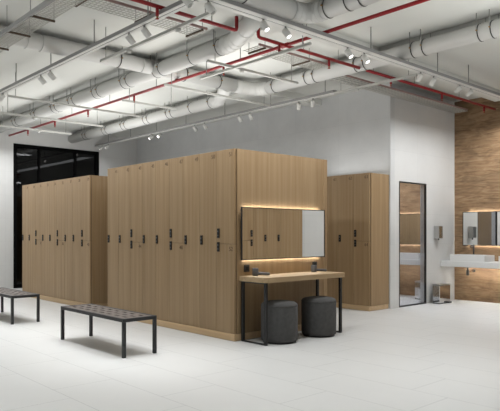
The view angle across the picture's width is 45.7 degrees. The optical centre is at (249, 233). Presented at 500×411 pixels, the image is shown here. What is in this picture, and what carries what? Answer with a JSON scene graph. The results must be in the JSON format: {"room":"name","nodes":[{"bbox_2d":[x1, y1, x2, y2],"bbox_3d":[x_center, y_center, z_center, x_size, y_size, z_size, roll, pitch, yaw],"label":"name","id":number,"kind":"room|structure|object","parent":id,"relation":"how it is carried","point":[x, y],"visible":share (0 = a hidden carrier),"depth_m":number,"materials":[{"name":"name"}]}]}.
{"room":"changing room","nodes":[
{"label":"changing room","id":0,"kind":"room"},
{"bbox_2d":[0,125,136,288],"bbox_3d":[-7.143,-0.611,11.714,11.490,3.680,0.120,0,0,-42],"label":"wall","id":1,"kind":"structure","parent":0,"point":[124,153],"depth_m":13.34,"materials":[{"name":"paint"}]},
{"bbox_2d":[13,143,98,287],"bbox_3d":[-4.549,-0.396,14.039,2.097,3.250,0.110,0,0,-42],"label":"window","id":2,"kind":"structure","parent":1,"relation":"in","point":[32,164],"depth_m":13.69,"materials":[{"name":"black glass"}]},
{"bbox_2d":[0,288,499,410],"bbox_3d":[-1.770,1.289,7.247,13.670,0.120,16.720,0,0,-42],"label":"floor","id":3,"kind":"structure","parent":0,"point":[428,356],"depth_m":5.57,"materials":[{"name":"tile"}]},
{"bbox_2d":[0,287,39,324],"bbox_3d":[-3.543,1.036,8.655,0.390,0.387,1.410,0,0,-42],"label":"bench","id":4,"kind":"object","parent":3,"relation":"on","point":[4,292],"visible":1,"depth_m":8.25,"materials":[{"name":"black metal"}]},
{"bbox_2d":[22,185,28,291],"bbox_3d":[-3.873,0.100,12.102,1.449,2.098,0.314,0,0,-42],"label":"locker","id":5,"kind":"object","parent":3,"relation":"on","point":[25,188],"visible":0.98,"depth_m":11.62,"materials":[{"name":"brown wood"}]},
{"bbox_2d":[29,184,34,292],"bbox_3d":[-3.662,0.100,11.869,1.449,2.098,0.314,0,0,-42],"label":"locker","id":6,"kind":"object","parent":3,"relation":"on","point":[31,186],"visible":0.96,"depth_m":11.37,"materials":[{"name":"brown wood"}]},
{"bbox_2d":[35,183,41,294],"bbox_3d":[-3.450,0.100,11.637,1.449,2.098,0.314,0,0,-42],"label":"locker","id":7,"kind":"object","parent":3,"relation":"on","point":[38,186],"visible":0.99,"depth_m":11.16,"materials":[{"name":"brown wood"}]},
{"bbox_2d":[42,181,48,295],"bbox_3d":[-3.239,0.100,11.405,1.449,2.098,0.314,0,0,-42],"label":"locker","id":8,"kind":"object","parent":3,"relation":"on","point":[45,185],"visible":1,"depth_m":10.93,"materials":[{"name":"brown wood"}]},
{"bbox_2d":[49,180,56,297],"bbox_3d":[-3.028,0.100,11.172,1.449,2.098,0.314,0,0,-42],"label":"locker","id":9,"kind":"object","parent":3,"relation":"on","point":[52,184],"visible":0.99,"depth_m":10.68,"materials":[{"name":"brown wood"}]},
{"bbox_2d":[57,179,63,298],"bbox_3d":[-2.817,0.100,10.940,1.449,2.098,0.314,0,0,-42],"label":"locker","id":10,"kind":"object","parent":3,"relation":"on","point":[60,183],"visible":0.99,"depth_m":10.46,"materials":[{"name":"brown wood"}]},
{"bbox_2d":[64,178,72,300],"bbox_3d":[-2.605,0.100,10.708,1.449,2.098,0.314,0,0,-42],"label":"locker","id":11,"kind":"object","parent":3,"relation":"on","point":[68,183],"visible":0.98,"depth_m":10.23,"materials":[{"name":"brown wood"}]},
{"bbox_2d":[31,295,107,305],"bbox_3d":[-3.025,1.190,11.171,1.446,0.078,2.832,0,0,-42],"label":"plinth","id":12,"kind":"object","parent":3,"relation":"on","point":[42,297],"visible":0.04,"depth_m":10.38,"materials":[{"name":"brown wood"}]},
{"bbox_2d":[73,177,80,301],"bbox_3d":[-2.394,0.100,10.476,1.449,2.098,0.314,0,0,-42],"label":"locker","id":13,"kind":"object","parent":3,"relation":"on","point":[76,180],"visible":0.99,"depth_m":9.98,"materials":[{"name":"brown wood"}]},
{"bbox_2d":[81,175,91,303],"bbox_3d":[-2.183,0.100,10.243,1.449,2.098,0.314,0,0,-42],"label":"locker","id":14,"kind":"object","parent":3,"relation":"on","point":[86,181],"visible":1,"depth_m":9.74,"materials":[{"name":"brown wood"}]},
{"bbox_2d":[92,175,107,303],"bbox_3d":[-2.056,0.100,10.140,1.400,2.098,0.010,0,0,-42],"label":"end panel","id":15,"kind":"object","parent":3,"relation":"on","point":[99,183],"visible":0.21,"depth_m":9.76,"materials":[{"name":"brown wood"}]},
{"bbox_2d":[61,304,156,357],"bbox_3d":[-1.576,1.036,6.490,0.390,0.387,1.410,0,0,-42],"label":"bench","id":16,"kind":"object","parent":3,"relation":"on","point":[110,313],"visible":1,"depth_m":6.27,"materials":[{"name":"black metal"}]},
{"bbox_2d":[108,167,118,307],"bbox_3d":[-1.452,0.089,9.328,1.599,2.120,0.324,0,0,-42],"label":"locker","id":17,"kind":"object","parent":3,"relation":"on","point":[113,173],"visible":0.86,"depth_m":8.79,"materials":[{"name":"brown wood"}]},
{"bbox_2d":[119,165,129,310],"bbox_3d":[-1.234,0.089,9.088,1.599,2.120,0.324,0,0,-42],"label":"locker","id":18,"kind":"object","parent":3,"relation":"on","point":[124,171],"visible":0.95,"depth_m":8.55,"materials":[{"name":"brown wood"}]},
{"bbox_2d":[130,163,141,312],"bbox_3d":[-1.016,0.089,8.848,1.599,2.120,0.324,0,0,-42],"label":"locker","id":19,"kind":"object","parent":3,"relation":"on","point":[136,169],"visible":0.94,"depth_m":8.31,"materials":[{"name":"brown wood"}]},
{"bbox_2d":[142,161,154,314],"bbox_3d":[-0.798,0.089,8.609,1.599,2.120,0.324,0,0,-42],"label":"locker","id":20,"kind":"object","parent":3,"relation":"on","point":[148,169],"visible":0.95,"depth_m":8.09,"materials":[{"name":"brown wood"}]},
{"bbox_2d":[155,159,168,321],"bbox_3d":[-0.580,0.089,8.369,1.599,2.120,0.324,0,0,-42],"label":"locker","id":21,"kind":"object","parent":3,"relation":"on","point":[161,166],"visible":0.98,"depth_m":7.84,"materials":[{"name":"brown wood"}]},
{"bbox_2d":[169,157,183,323],"bbox_3d":[-0.362,0.089,8.129,1.599,2.120,0.324,0,0,-42],"label":"locker","id":22,"kind":"object","parent":3,"relation":"on","point":[176,165],"visible":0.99,"depth_m":7.60,"materials":[{"name":"brown wood"}]},
{"bbox_2d":[184,154,199,326],"bbox_3d":[-0.144,0.089,7.890,1.599,2.120,0.324,0,0,-42],"label":"locker","id":23,"kind":"object","parent":3,"relation":"on","point":[192,162],"visible":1,"depth_m":7.35,"materials":[{"name":"brown wood"}]},
{"bbox_2d":[200,151,215,330],"bbox_3d":[0.074,0.089,7.650,1.599,2.120,0.324,0,0,-42],"label":"locker","id":24,"kind":"object","parent":3,"relation":"on","point":[207,160],"visible":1,"depth_m":7.11,"materials":[{"name":"brown wood"}]},
{"bbox_2d":[137,319,300,341],"bbox_3d":[-0.570,1.190,8.368,1.606,0.078,2.932,0,0,-42],"label":"plinth","id":25,"kind":"object","parent":3,"relation":"on","point":[197,330],"visible":0.24,"depth_m":7.15,"materials":[{"name":"brown wood"}]},
{"bbox_2d":[216,148,236,333],"bbox_3d":[0.292,0.089,7.410,1.599,2.120,0.324,0,0,-42],"label":"locker","id":26,"kind":"object","parent":3,"relation":"on","point":[226,160],"visible":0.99,"depth_m":6.87,"materials":[{"name":"brown wood"}]},
{"bbox_2d":[261,300,297,344],"bbox_3d":[0.334,0.996,6.761,0.422,0.466,0.422,0,0,-42],"label":"stool","id":27,"kind":"object","parent":3,"relation":"on","point":[282,314],"visible":0.92,"depth_m":6.58,"materials":[{"name":"grey fabric"}]},
{"bbox_2d":[261,300,297,307],"bbox_3d":[0.334,0.793,6.761,0.422,0.060,0.422,0,0,-42],"label":"seat cushion","id":28,"kind":"object","parent":27,"relation":"on","point":[271,303],"depth_m":6.62,"materials":[{"name":"grey fabric"}]},
{"bbox_2d":[237,148,326,333],"bbox_3d":[0.431,0.089,7.307,1.572,2.120,0.014,0,0,-42],"label":"end panel","id":29,"kind":"object","parent":3,"relation":"on","point":[264,179],"visible":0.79,"depth_m":7.22,"materials":[{"name":"brown wood"}]},
{"bbox_2d":[244,265,248,271],"bbox_3d":[-0.037,0.404,6.869,0.076,0.081,0.018,0,0,-42],"label":"wall socket","id":30,"kind":"object","parent":29,"relation":"attached to","point":[246,267],"visible":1,"depth_m":6.86,"materials":[{"name":"black plastic"}]},
{"bbox_2d":[241,207,324,259],"bbox_3d":[0.423,0.001,7.265,1.444,0.611,0.052,0,0,-42],"label":"mirror","id":31,"kind":"object","parent":29,"relation":"attached to","point":[266,233],"visible":1,"depth_m":7.20,"materials":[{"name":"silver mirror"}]},
{"bbox_2d":[239,271,344,345],"bbox_3d":[0.539,0.858,7.100,1.390,0.742,0.436,0,0,-42],"label":"table","id":32,"kind":"object","parent":3,"relation":"on","point":[297,276],"visible":0.86,"depth_m":6.78,"materials":[{"name":"brown wood"}]},
{"bbox_2d":[252,268,269,275],"bbox_3d":[0.133,0.443,6.856,0.222,0.088,0.071,0,0,-20],"label":"hair dryer","id":33,"kind":"object","parent":32,"relation":"on","point":[255,272],"visible":0.99,"depth_m":6.82,"materials":[{"name":"grey plastic"}]},
{"bbox_2d":[311,265,326,271],"bbox_3d":[0.880,0.443,7.535,0.222,0.088,0.071,0,0,-20],"label":"hair dryer","id":34,"kind":"object","parent":32,"relation":"on","point":[313,267],"visible":0.98,"depth_m":7.49,"materials":[{"name":"grey plastic"}]},
{"bbox_2d":[301,296,335,337],"bbox_3d":[0.832,0.996,7.187,0.422,0.466,0.422,0,0,-42],"label":"stool","id":35,"kind":"object","parent":3,"relation":"on","point":[318,313],"visible":1,"depth_m":7.01,"materials":[{"name":"grey fabric"}]},
{"bbox_2d":[301,296,335,302],"bbox_3d":[0.832,0.793,7.187,0.422,0.060,0.422,0,0,-42],"label":"seat cushion","id":36,"kind":"object","parent":35,"relation":"on","point":[310,299],"depth_m":7.05,"materials":[{"name":"grey fabric"}]},
{"bbox_2d":[327,176,337,302],"bbox_3d":[1.535,0.094,10.130,0.532,2.110,0.318,0,0,-42],"label":"locker","id":37,"kind":"object","parent":3,"relation":"on","point":[332,181],"visible":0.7,"depth_m":9.93,"materials":[{"name":"brown wood"}]},
{"bbox_2d":[338,174,352,303],"bbox_3d":[1.749,0.094,9.895,0.532,2.110,0.318,0,0,-42],"label":"locker","id":38,"kind":"object","parent":3,"relation":"on","point":[345,182],"visible":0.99,"depth_m":9.73,"materials":[{"name":"brown wood"}]},
{"bbox_2d":[353,173,370,305],"bbox_3d":[1.963,0.094,9.660,0.532,2.110,0.318,0,0,-42],"label":"locker","id":39,"kind":"object","parent":3,"relation":"on","point":[362,181],"visible":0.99,"depth_m":9.47,"materials":[{"name":"brown wood"}]},
{"bbox_2d":[336,303,388,310],"bbox_3d":[1.645,1.190,10.011,0.528,0.078,1.278,0,0,-42],"label":"plinth","id":40,"kind":"object","parent":3,"relation":"on","point":[346,306],"visible":0.51,"depth_m":9.56,"materials":[{"name":"brown wood"}]},
{"bbox_2d":[371,173,388,305],"bbox_3d":[2.091,0.094,9.555,0.483,2.110,0.010,0,0,-42],"label":"end panel","id":41,"kind":"object","parent":3,"relation":"on","point":[379,182],"visible":1,"depth_m":9.54,"materials":[{"name":"brown wood"}]},
{"bbox_2d":[415,280,419,299],"bbox_3d":[3.293,1.058,11.164,0.364,0.342,0.204,0,0,-31],"label":"pedal bin","id":42,"kind":"object","parent":3,"relation":"on","point":[417,283],"visible":0.2,"depth_m":11.09,"materials":[{"name":"silver metal"}]},
{"bbox_2d":[432,283,451,303],"bbox_3d":[3.402,1.058,10.499,0.364,0.342,0.204,0,0,-42],"label":"pedal bin","id":43,"kind":"object","parent":3,"relation":"on","point":[441,291],"visible":1,"depth_m":10.41,"materials":[{"name":"silver metal"}]},
{"bbox_2d":[0,0,499,138],"bbox_3d":[-1.770,-2.511,7.247,13.670,0.120,16.720,0,0,-42],"label":"ceiling","id":44,"kind":"structure","parent":0,"point":[76,24],"depth_m":8.27,"materials":[{"name":"paint"}]},
{"bbox_2d":[0,125,71,134],"bbox_3d":[-4.287,-2.236,11.865,1.520,0.429,0.060,0,0,-42],"label":"rail","id":45,"kind":"object","parent":44,"relation":"hanging from","point":[38,130],"visible":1,"depth_m":11.87,"materials":[{"name":"white metal"}]},
{"bbox_2d":[0,0,84,52],"bbox_3d":[-2.717,-2.305,6.669,0.270,0.289,3.506,0,0,-42],"label":"cable tray","id":46,"kind":"object","parent":44,"relation":"hanging from","point":[29,15],"visible":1,"depth_m":6.08,"materials":[{"name":"metal"}]},
{"bbox_2d":[0,93,102,126],"bbox_3d":[-3.554,-2.236,10.814,1.930,0.429,0.060,0,0,-42],"label":"rail","id":47,"kind":"object","parent":44,"relation":"hanging from","point":[15,114],"visible":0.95,"depth_m":10.67,"materials":[{"name":"white metal"}]},
{"bbox_2d":[7,72,140,116],"bbox_3d":[-2.789,-2.253,9.712,2.320,0.394,0.030,0,0,-42],"label":"rail","id":48,"kind":"object","parent":44,"relation":"hanging from","point":[11,96],"visible":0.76,"depth_m":9.56,"materials":[{"name":"white metal"}]},
{"bbox_2d":[0,0,198,94],"bbox_3d":[-3.523,-2.283,8.721,0.085,0.334,8.980,0,0,-42],"label":"track","id":49,"kind":"object","parent":44,"relation":"hanging from","point":[179,5],"visible":0.87,"depth_m":6.68,"materials":[{"name":"white metal"}]},
{"bbox_2d":[0,93,5,101],"bbox_3d":[-3.737,-2.048,8.940,0.114,0.135,0.068,0,0,13],"label":"spotlight","id":50,"kind":"object","parent":49,"relation":"attached to","point":[2,96],"visible":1,"depth_m":8.92,"materials":[{"name":"white metal"}]},
{"bbox_2d":[38,75,46,84],"bbox_3d":[-2.771,-2.048,7.925,0.115,0.133,0.068,0,0,-29],"label":"spotlight","id":51,"kind":"object","parent":49,"relation":"attached to","point":[41,79],"visible":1,"depth_m":7.90,"materials":[{"name":"white metal"}]},
{"bbox_2d":[47,70,55,80],"bbox_3d":[-2.569,-2.048,7.703,0.115,0.133,0.068,0,0,-29],"label":"spotlight","id":52,"kind":"object","parent":49,"relation":"attached to","point":[50,74],"visible":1,"depth_m":7.68,"materials":[{"name":"white metal"}]},
{"bbox_2d":[125,32,135,45],"bbox_3d":[-1.257,-2.048,6.260,0.115,0.133,0.068,0,0,-29],"label":"spotlight","id":53,"kind":"object","parent":49,"relation":"attached to","point":[130,39],"visible":1,"depth_m":6.23,"materials":[{"name":"white metal"}]},
{"bbox_2d":[141,25,151,38],"bbox_3d":[-1.055,-2.048,6.038,0.115,0.133,0.068,0,0,-29],"label":"spotlight","id":54,"kind":"object","parent":49,"relation":"attached to","point":[144,30],"visible":1,"depth_m":6.01,"materials":[{"name":"white metal"}]},
{"bbox_2d":[0,16,260,132],"bbox_3d":[-2.535,-2.302,9.562,0.674,0.296,9.262,0,0,-39],"label":"ventilation duct","id":55,"kind":"object","parent":44,"relation":"hanging from","point":[247,27],"visible":0.9,"depth_m":8.09,"materials":[{"name":"silver metal"}]},
{"bbox_2d":[74,0,207,36],"bbox_3d":[-1.128,-2.361,6.310,1.486,0.179,0.310,0,0,-42],"label":"cable tray","id":56,"kind":"object","parent":44,"relation":"hanging from","point":[115,2],"visible":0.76,"depth_m":6.20,"materials":[{"name":"metal"}]},
{"bbox_2d":[68,89,230,142],"bbox_3d":[-2.130,-2.302,11.838,0.618,0.296,6.441,0,0,-38],"label":"ventilation duct","id":57,"kind":"object","parent":44,"relation":"hanging from","point":[212,102],"visible":0.91,"depth_m":11.44,"materials":[{"name":"silver metal"}]},
{"bbox_2d":[122,87,177,109],"bbox_3d":[-1.596,-2.253,9.567,1.030,0.394,0.030,0,0,-42],"label":"rail","id":58,"kind":"object","parent":44,"relation":"hanging from","point":[124,100],"visible":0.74,"depth_m":9.56,"materials":[{"name":"white metal"}]},
{"bbox_2d":[100,3,209,62],"bbox_3d":[-1.068,-2.236,6.341,0.060,0.429,2.155,0,0,-42],"label":"rail","id":59,"kind":"object","parent":44,"relation":"hanging from","point":[177,28],"visible":0.95,"depth_m":6.23,"materials":[{"name":"white metal"}]},
{"bbox_2d":[0,0,318,122],"bbox_3d":[-0.398,-2.396,7.562,0.195,0.110,15.100,0,0,-42],"label":"beam","id":60,"kind":"structure","parent":44,"relation":"attached to","point":[262,33],"depth_m":7.94,"materials":[{"name":"metal"}]},
{"bbox_2d":[0,24,320,106],"bbox_3d":[-2.989,-2.392,7.057,11.370,0.118,0.240,0,0,-42],"label":"beam","id":61,"kind":"structure","parent":44,"relation":"attached to","point":[285,95],"depth_m":10.22,"materials":[{"name":"metal"}]},
{"bbox_2d":[95,80,335,146],"bbox_3d":[-1.235,-2.283,11.734,0.085,0.334,7.500,0,0,-42],"label":"track","id":62,"kind":"object","parent":44,"relation":"hanging from","point":[326,93],"visible":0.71,"depth_m":10.83,"materials":[{"name":"white metal"}]},
{"bbox_2d":[297,101,300,109],"bbox_3d":[0.785,-2.048,9.536,0.067,0.133,0.115,0,0,3],"label":"spotlight","id":63,"kind":"object","parent":62,"relation":"attached to","point":[298,103],"visible":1,"depth_m":9.51,"materials":[{"name":"white metal"}]},
{"bbox_2d":[311,98,314,106],"bbox_3d":[0.987,-2.048,9.314,0.067,0.133,0.115,0,0,3],"label":"spotlight","id":64,"kind":"object","parent":62,"relation":"attached to","point":[312,100],"visible":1,"depth_m":9.29,"materials":[{"name":"white metal"}]},
{"bbox_2d":[164,73,269,106],"bbox_3d":[-0.437,-2.253,8.932,2.030,0.394,0.030,0,0,-42],"label":"rail","id":65,"kind":"object","parent":44,"relation":"hanging from","point":[165,84],"visible":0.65,"depth_m":8.81,"materials":[{"name":"white metal"}]},
{"bbox_2d":[8,0,429,136],"bbox_3d":[-0.290,-2.256,7.660,0.039,0.389,15.098,0,0,-42],"label":"pipe","id":66,"kind":"object","parent":44,"relation":"hanging from","point":[415,2],"visible":0.83,"depth_m":7.42,"materials":[{"name":"red metal"}]},
{"bbox_2d":[0,9,499,95],"bbox_3d":[-0.575,-2.304,3.152,9.686,0.291,8.812,0,0,-42],"label":"ventilation duct","id":67,"kind":"object","parent":44,"relation":"hanging from","point":[481,32],"visible":0.93,"depth_m":7.66,"materials":[{"name":"silver metal"}]},
{"bbox_2d":[207,55,297,83],"bbox_3d":[0.072,-2.236,7.651,1.580,0.429,0.060,0,0,-42],"label":"rail","id":68,"kind":"object","parent":44,"relation":"hanging from","point":[241,70],"visible":0.95,"depth_m":7.63,"materials":[{"name":"white metal"}]},
{"bbox_2d":[200,24,311,79],"bbox_3d":[0.003,-2.248,7.162,0.030,0.404,1.950,0,0,-42],"label":"rail","id":69,"kind":"object","parent":44,"relation":"hanging from","point":[302,45],"visible":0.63,"depth_m":7.03,"materials":[{"name":"white metal"}]},
{"bbox_2d":[244,43,327,69],"bbox_3d":[0.493,-2.361,7.783,1.306,0.179,0.310,0,0,-42],"label":"cable tray","id":70,"kind":"object","parent":44,"relation":"hanging from","point":[263,46],"visible":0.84,"depth_m":7.81,"materials":[{"name":"metal"}]},
{"bbox_2d":[76,14,499,133],"bbox_3d":[0.960,-2.396,8.796,0.205,0.110,15.100,0,0,-42],"label":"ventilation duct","id":71,"kind":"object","parent":44,"relation":"attached to","point":[495,17],"depth_m":8.31,"materials":[{"name":"metal"}]},
{"bbox_2d":[233,0,381,23],"bbox_3d":[-0.297,-2.302,1.489,7.860,0.296,5.978,0,0,-42],"label":"ventilation duct","id":72,"kind":"object","parent":44,"relation":"hanging from","point":[295,11],"visible":0.98,"depth_m":5.85,"materials":[{"name":"silver metal"}]},
{"bbox_2d":[130,0,495,112],"bbox_3d":[-0.636,-2.256,5.942,13.349,0.389,0.100,0,0,-42],"label":"pipe","id":73,"kind":"object","parent":44,"relation":"hanging from","point":[280,44],"visible":0.79,"depth_m":7.07,"materials":[{"name":"metal"}]},
{"bbox_2d":[194,1,499,101],"bbox_3d":[-0.559,-2.392,5.915,13.430,0.118,0.220,0,0,-42],"label":"beam","id":74,"kind":"structure","parent":44,"relation":"attached to","point":[201,4],"depth_m":7.66,"materials":[{"name":"metal"}]},
{"bbox_2d":[197,0,499,99],"bbox_3d":[0.047,-2.283,5.783,12.550,0.334,0.135,0,0,-42],"label":"track","id":75,"kind":"object","parent":44,"relation":"hanging from","point":[229,5],"visible":0.89,"depth_m":6.63,"materials":[{"name":"white metal"}]},
{"bbox_2d":[182,0,192,7],"bbox_3d":[-0.552,-2.047,5.216,0.112,0.135,0.068,0,0,17],"label":"spotlight","id":76,"kind":"object","parent":75,"relation":"attached to","point":[188,3],"visible":1,"depth_m":5.19,"materials":[{"name":"white metal"}]},
{"bbox_2d":[204,0,215,15],"bbox_3d":[-0.359,-2.047,5.391,0.112,0.135,0.068,0,0,17],"label":"spotlight","id":77,"kind":"object","parent":75,"relation":"attached to","point":[208,6],"visible":1,"depth_m":5.37,"materials":[{"name":"white metal"}]},
{"bbox_2d":[260,19,269,32],"bbox_3d":[0.147,-2.047,5.850,0.111,0.136,0.068,0,0,35],"label":"spotlight","id":78,"kind":"object","parent":75,"relation":"attached to","point":[263,23],"visible":1,"depth_m":5.83,"materials":[{"name":"white metal"}]},
{"bbox_2d":[282,26,291,39],"bbox_3d":[0.377,-2.047,6.059,0.111,0.136,0.068,0,0,35],"label":"spotlight","id":79,"kind":"object","parent":75,"relation":"attached to","point":[285,31],"visible":1,"depth_m":6.04,"materials":[{"name":"white metal"}]},
{"bbox_2d":[344,47,353,58],"bbox_3d":[1.124,-2.047,6.738,0.111,0.136,0.068,0,0,35],"label":"spotlight","id":80,"kind":"object","parent":75,"relation":"attached to","point":[349,54],"visible":1,"depth_m":6.72,"materials":[{"name":"white metal"}]},
{"bbox_2d":[361,53,369,63],"bbox_3d":[1.353,-2.047,6.947,0.111,0.136,0.068,0,0,35],"label":"spotlight","id":81,"kind":"object","parent":75,"relation":"attached to","point":[364,57],"visible":1,"depth_m":6.93,"materials":[{"name":"white metal"}]},
{"bbox_2d":[416,72,423,82],"bbox_3d":[2.225,-2.048,7.791,0.068,0.134,0.115,0,0,-24],"label":"spotlight","id":82,"kind":"object","parent":75,"relation":"attached to","point":[420,76],"visible":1,"depth_m":7.76,"materials":[{"name":"white metal"}]},
{"bbox_2d":[429,76,436,86],"bbox_3d":[2.462,-2.048,8.006,0.068,0.134,0.115,0,0,-24],"label":"spotlight","id":83,"kind":"object","parent":75,"relation":"attached to","point":[433,80],"visible":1,"depth_m":7.98,"materials":[{"name":"white metal"}]},
{"bbox_2d":[454,85,461,93],"bbox_3d":[2.977,-2.060,8.485,0.068,0.110,0.118,0,0,-23],"label":"spotlight","id":84,"kind":"object","parent":75,"relation":"attached to","point":[458,89],"visible":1,"depth_m":8.46,"materials":[{"name":"white metal"}]},
{"bbox_2d":[465,89,472,96],"bbox_3d":[3.213,-2.060,8.700,0.068,0.110,0.118,0,0,-23],"label":"spotlight","id":85,"kind":"object","parent":75,"relation":"attached to","point":[470,91],"visible":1,"depth_m":8.67,"materials":[{"name":"white metal"}]},
{"bbox_2d":[334,60,416,93],"bbox_3d":[1.730,-2.248,8.355,0.060,0.404,1.390,0,0,-42],"label":"rail","id":86,"kind":"object","parent":44,"relation":"hanging from","point":[356,89],"visible":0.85,"depth_m":8.29,"materials":[{"name":"white metal"}]},
{"bbox_2d":[329,75,467,112],"bbox_3d":[2.525,-2.235,9.651,3.618,0.033,0.288,0,0,-42],"label":"cable tray","id":87,"kind":"object","parent":44,"relation":"hanging from","point":[353,81],"visible":0.92,"depth_m":9.49,"materials":[{"name":"metal"}]},
{"bbox_2d":[137,84,394,308],"bbox_3d":[-0.280,-0.611,12.616,0.120,3.680,7.780,0,0,-42],"label":"wall","id":88,"kind":"structure","parent":0,"point":[354,132],"depth_m":10.76,"materials":[{"name":"painted plaster"}]},
{"bbox_2d":[395,85,454,307],"bbox_3d":[3.059,-0.611,10.476,1.940,3.680,0.120,0,0,-42],"label":"wall","id":89,"kind":"structure","parent":0,"point":[424,135],"depth_m":10.50,"materials":[{"name":"paint"},{"name":"plaster"}]},
{"bbox_2d":[399,181,425,306],"bbox_3d":[2.776,0.179,10.155,0.840,2.100,0.034,0,0,-42],"label":"mirror","id":90,"kind":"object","parent":89,"relation":"in","point":[424,302],"depth_m":10.41,"materials":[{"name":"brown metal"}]},
{"bbox_2d":[434,226,442,239],"bbox_3d":[3.361,-0.009,10.597,0.130,0.255,0.106,0,0,-42],"label":"soap dispenser","id":91,"kind":"object","parent":89,"relation":"attached to","point":[438,230],"visible":1,"depth_m":10.55,"materials":[{"name":"metal"}]},
{"bbox_2d":[400,97,499,302],"bbox_3d":[3.915,-0.611,11.065,0.120,3.680,6.320,0,0,-42],"label":"wall","id":92,"kind":"structure","parent":0,"point":[477,132],"depth_m":10.82,"materials":[{"name":"brown wood"}]},
{"bbox_2d":[400,213,419,244],"bbox_3d":[2.788,-0.086,12.182,0.044,0.614,2.550,0,0,-42],"label":"mirror","id":93,"kind":"object","parent":92,"relation":"attached to","point":[409,223],"visible":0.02,"depth_m":11.73,"materials":[{"name":"silver metal"}]},
{"bbox_2d":[400,259,419,264],"bbox_3d":[2.596,0.543,12.055,0.500,0.102,2.840,0,0,-42],"label":"countertop","id":94,"kind":"structure","parent":92,"relation":"attached to","point":[402,261],"depth_m":11.22,"materials":[{"name":"white"}]},
{"bbox_2d":[400,253,419,259],"bbox_3d":[3.093,0.436,11.493,0.380,0.112,0.620,0,0,-42],"label":"basin","id":95,"kind":"object","parent":94,"relation":"in","point":[414,256],"visible":0.59,"depth_m":11.29,"materials":[{"name":"white ceramic"}]},
{"bbox_2d":[441,260,499,268],"bbox_3d":[4.682,0.543,9.761,0.500,0.102,3.119,0,0,-42],"label":"countertop","id":96,"kind":"structure","parent":92,"relation":"attached to","point":[494,265],"depth_m":10.32,"materials":[{"name":"white stone"}]},
{"bbox_2d":[466,267,474,275],"bbox_3d":[3.978,0.672,10.715,0.256,0.160,0.060,0,0,-42],"label":"trap","id":97,"kind":"object","parent":96,"relation":"attached to","point":[467,270],"visible":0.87,"depth_m":10.64,"materials":[{"name":"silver metal"}]},
{"bbox_2d":[450,254,494,261],"bbox_3d":[3.947,0.436,10.554,0.380,0.112,0.642,0,0,-42],"label":"basin","id":98,"kind":"object","parent":96,"relation":"in","point":[456,257],"visible":1,"depth_m":10.39,"materials":[{"name":"white ceramic"}]},
{"bbox_2d":[463,211,499,245],"bbox_3d":[4.811,-0.086,9.957,0.044,0.614,2.635,0,0,-42],"label":"mirror","id":99,"kind":"object","parent":92,"relation":"attached to","point":[479,228],"visible":1,"depth_m":10.65,"materials":[{"name":"silver metal"}]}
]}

